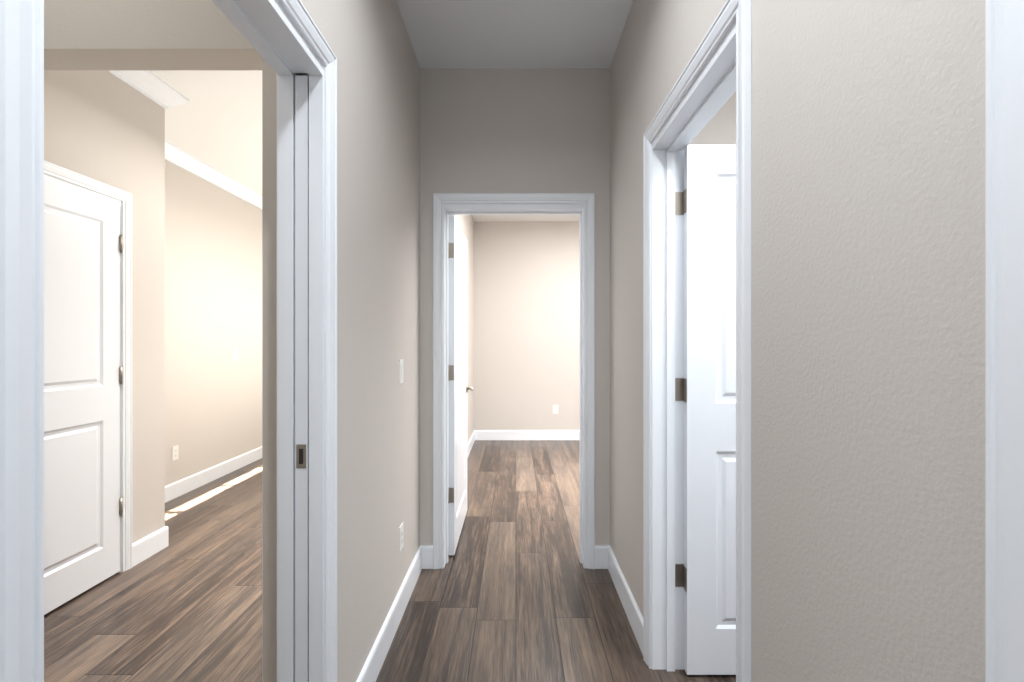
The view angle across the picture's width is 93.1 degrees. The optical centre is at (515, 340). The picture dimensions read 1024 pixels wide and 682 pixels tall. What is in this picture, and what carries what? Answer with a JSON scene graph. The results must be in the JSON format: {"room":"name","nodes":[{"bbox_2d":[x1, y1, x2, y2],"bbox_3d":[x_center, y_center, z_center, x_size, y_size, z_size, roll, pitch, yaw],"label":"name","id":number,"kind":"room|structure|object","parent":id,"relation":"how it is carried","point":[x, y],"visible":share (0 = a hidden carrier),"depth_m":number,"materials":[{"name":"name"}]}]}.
{"room":"home hallway","nodes":[
{"label":"home hallway","id":0,"kind":"room"},
{"bbox_2d":[44,70,164,543],"bbox_3d":[-2.263,-0.133,2.455,0.125,2.845,1.169,0,0,0],"label":"wall","id":1,"kind":"structure","parent":0,"point":[144,150],"depth_m":2.82,"materials":[{"name":"grey paint"}]},
{"bbox_2d":[44,180,119,614],"bbox_3d":[-2.217,0.263,2.295,0.152,2.030,0.808,0,0,0],"label":"closet door","id":2,"kind":"structure","parent":1,"relation":"in","point":[81,394],"depth_m":2.45,"materials":[{"name":"white wood"}]},
{"bbox_2d":[44,160,131,572],"bbox_3d":[-2.253,0.227,2.295,0.144,2.127,0.934,0,0,0],"label":"door frame","id":3,"kind":"structure","parent":1,"relation":"attached to","point":[65,177],"depth_m":2.72,"materials":[{"name":"white wood"}]},
{"bbox_2d":[107,70,188,109],"bbox_3d":[-2.154,-1.505,2.463,0.092,0.100,1.337,0,0,0],"label":"crown molding","id":4,"kind":"structure","parent":1,"relation":"attached to","point":[155,88],"depth_m":2.87,"materials":[{"name":"white wood"}]},
{"bbox_2d":[132,526,168,548],"bbox_3d":[-2.483,1.226,3.046,0.594,0.127,0.014,0,0,0],"label":"baseboard","id":5,"kind":"structure","parent":1,"relation":"attached to","point":[148,546],"depth_m":2.94,"materials":[{"name":"white wood"}]},
{"bbox_2d":[44,0,276,681],"bbox_3d":[-1.435,-0.133,1.613,1.530,2.845,0.125,0,0,0],"label":"wall","id":6,"kind":"structure","parent":0,"point":[143,35],"depth_m":1.55,"materials":[{"name":"beige paint"}]},
{"bbox_2d":[165,160,261,485],"bbox_3d":[-2.873,-0.133,3.197,0.125,2.845,6.245,0,0,0],"label":"wall","id":7,"kind":"structure","parent":0,"point":[213,307],"depth_m":4.45,"materials":[{"name":"grey paint"}]},
{"bbox_2d":[172,445,178,460],"bbox_3d":[-2.807,0.923,4.000,0.007,0.114,0.070,0,0,0],"label":"outlet","id":8,"kind":"object","parent":7,"relation":"attached to","point":[175,452],"visible":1,"depth_m":4.00,"materials":[{"name":"white plastic"}]},
{"bbox_2d":[165,141,261,208],"bbox_3d":[-2.764,-1.505,4.679,0.092,0.100,3.280,0,0,0],"label":"crown molding","id":9,"kind":"structure","parent":7,"relation":"attached to","point":[173,154],"depth_m":4.37,"materials":[{"name":"white wood"}]},
{"bbox_2d":[165,446,261,502],"bbox_3d":[-2.803,1.226,4.679,0.014,0.127,3.280,0,0,0],"label":"baseboard","id":10,"kind":"structure","parent":7,"relation":"attached to","point":[176,489],"depth_m":4.43,"materials":[{"name":"white wood"}]},
{"bbox_2d":[233,349,236,360],"bbox_3d":[-2.806,0.141,4.850,0.008,0.114,0.070,0,0,0],"label":"light switch","id":11,"kind":"object","parent":7,"relation":"attached to","point":[234,354],"visible":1,"depth_m":4.84,"materials":[{"name":"white plastic"}]},
{"bbox_2d":[301,0,473,681],"bbox_3d":[-0.608,-0.133,3.429,0.125,2.845,5.781,0,0,0],"label":"wall","id":12,"kind":"structure","parent":0,"point":[362,38],"depth_m":1.88,"materials":[{"name":"grey paint"}]},
{"bbox_2d":[0,0,336,681],"bbox_3d":[-0.608,0.227,0.965,0.163,2.127,0.937,0,0,0],"label":"trim","id":13,"kind":"structure","parent":12,"relation":"attached to","point":[286,40],"depth_m":1.16,"materials":[{"name":"white wood"}]},
{"bbox_2d":[295,75,308,681],"bbox_3d":[-0.608,0.263,1.778,0.035,2.030,0.813,0,0,0],"label":"pocket door","id":14,"kind":"structure","parent":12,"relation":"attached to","point":[301,378],"depth_m":1.37,"materials":[{"name":"white wood"}]},
{"bbox_2d":[356,545,432,681],"bbox_3d":[-0.507,1.226,2.096,0.076,0.127,1.327,0,0,0],"label":"baseboard","id":15,"kind":"structure","parent":12,"relation":"attached to","point":[374,662],"depth_m":2.12,"materials":[{"name":"white wood"}]},
{"bbox_2d":[399,522,403,551],"bbox_3d":[-0.542,0.930,2.300,0.007,0.114,0.070,0,0,0],"label":"outlet","id":16,"kind":"object","parent":12,"relation":"attached to","point":[401,536],"visible":1,"depth_m":2.29,"materials":[{"name":"white plastic"}]},
{"bbox_2d":[399,359,403,383],"bbox_3d":[-0.541,0.144,2.300,0.008,0.114,0.070,0,0,0],"label":"light switch","id":17,"kind":"object","parent":12,"relation":"attached to","point":[401,370],"visible":1,"depth_m":2.29,"materials":[{"name":"white plastic"}]},
{"bbox_2d":[467,430,476,457],"bbox_3d":[-0.530,1.226,4.603,0.030,0.127,3.435,0,0,0],"label":"baseboard","id":18,"kind":"structure","parent":12,"relation":"attached to","point":[474,435],"depth_m":5.81,"materials":[{"name":"white wood"}]},
{"bbox_2d":[44,440,735,681],"bbox_3d":[-0.100,1.340,2.350,5.800,0.100,8.300,0,0,0],"label":"floor","id":19,"kind":"structure","parent":0,"point":[513,590],"depth_m":2.38,"materials":[{"name":"brown wood"}]},
{"bbox_2d":[149,0,632,221],"bbox_3d":[-0.100,-1.603,2.350,5.800,0.104,8.300,0,0,0],"label":"ceiling","id":20,"kind":"structure","parent":0,"point":[514,33],"depth_m":2.64,"materials":[{"name":"white paint"}]},
{"bbox_2d":[420,68,440,544],"bbox_3d":[-0.485,-0.133,2.822,0.119,2.845,0.125,0,0,0],"label":"wall","id":21,"kind":"structure","parent":0,"point":[430,131],"depth_m":2.76,"materials":[{"name":"grey paint"}]},
{"bbox_2d":[448,215,473,554],"bbox_3d":[-0.385,0.263,3.285,0.152,2.030,0.786,0,0,0],"label":"door","id":22,"kind":"structure","parent":21,"relation":"in","point":[458,388],"depth_m":3.05,"materials":[{"name":"white wood"}]},
{"bbox_2d":[474,222,579,429],"bbox_3d":[-0.105,-0.133,6.383,5.660,2.845,0.125,0,0,0],"label":"wall","id":23,"kind":"structure","parent":0,"point":[526,325],"depth_m":6.32,"materials":[{"name":"grey paint"}]},
{"bbox_2d":[477,430,579,439],"bbox_3d":[1.030,1.226,6.314,3.090,0.127,0.014,0,0,0],"label":"baseboard","id":24,"kind":"structure","parent":23,"relation":"attached to","point":[525,434],"depth_m":6.31,"materials":[{"name":"white wood"}]},
{"bbox_2d":[553,405,557,413],"bbox_3d":[0.517,0.890,6.317,0.070,0.114,0.007,0,0,0],"label":"outlet","id":25,"kind":"object","parent":23,"relation":"attached to","point":[555,409],"visible":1,"depth_m":6.32,"materials":[{"name":"white plastic"}]},
{"bbox_2d":[441,68,735,544],"bbox_3d":[1.087,-0.133,2.822,3.026,2.845,0.125,0,0,0],"label":"wall","id":26,"kind":"structure","parent":0,"point":[513,130],"depth_m":2.76,"materials":[{"name":"grey paint"}]},
{"bbox_2d":[433,193,594,568],"bbox_3d":[-0.011,0.227,2.822,0.916,2.127,0.163,0,0,0],"label":"door frame","id":27,"kind":"structure","parent":26,"relation":"attached to","point":[445,205],"depth_m":2.75,"materials":[{"name":"white wood"}]},
{"bbox_2d":[610,0,984,681],"bbox_3d":[0.598,-0.133,1.627,0.125,2.845,2.266,0,0,0],"label":"wall","id":28,"kind":"structure","parent":0,"point":[867,340],"depth_m":0.78,"materials":[{"name":"grey paint"}]},
{"bbox_2d":[595,545,642,654],"bbox_3d":[0.491,1.226,2.364,0.088,0.127,0.793,0,0,0],"label":"baseboard","id":29,"kind":"structure","parent":28,"relation":"attached to","point":[605,558],"depth_m":2.39,"materials":[{"name":"white wood"}]},
{"bbox_2d":[643,0,750,681],"bbox_3d":[0.598,0.227,1.535,0.163,2.127,0.864,0,0,0],"label":"door frame","id":30,"kind":"structure","parent":28,"relation":"attached to","point":[715,75],"depth_m":1.89,"materials":[{"name":"white wood"}]},
{"bbox_2d":[684,145,735,674],"bbox_3d":[1.020,0.263,1.875,0.732,2.030,0.152,0,0,0],"label":"door","id":31,"kind":"structure","parent":28,"relation":"in","point":[709,409],"depth_m":1.86,"materials":[{"name":"white wood"}]},
{"bbox_3d":[0.598,-1.171,0.068,0.125,0.768,0.853,0,0,0],"label":"wall","id":32,"kind":"structure","parent":0,"visible":0},
{"bbox_2d":[985,0,1023,681],"bbox_3d":[0.598,0.227,0.068,0.163,2.127,0.939,0,0,0],"label":"door frame","id":33,"kind":"structure","parent":32,"relation":"attached to","point":[1004,340],"depth_m":0.52,"materials":[{"name":"white wood"}]}
]}

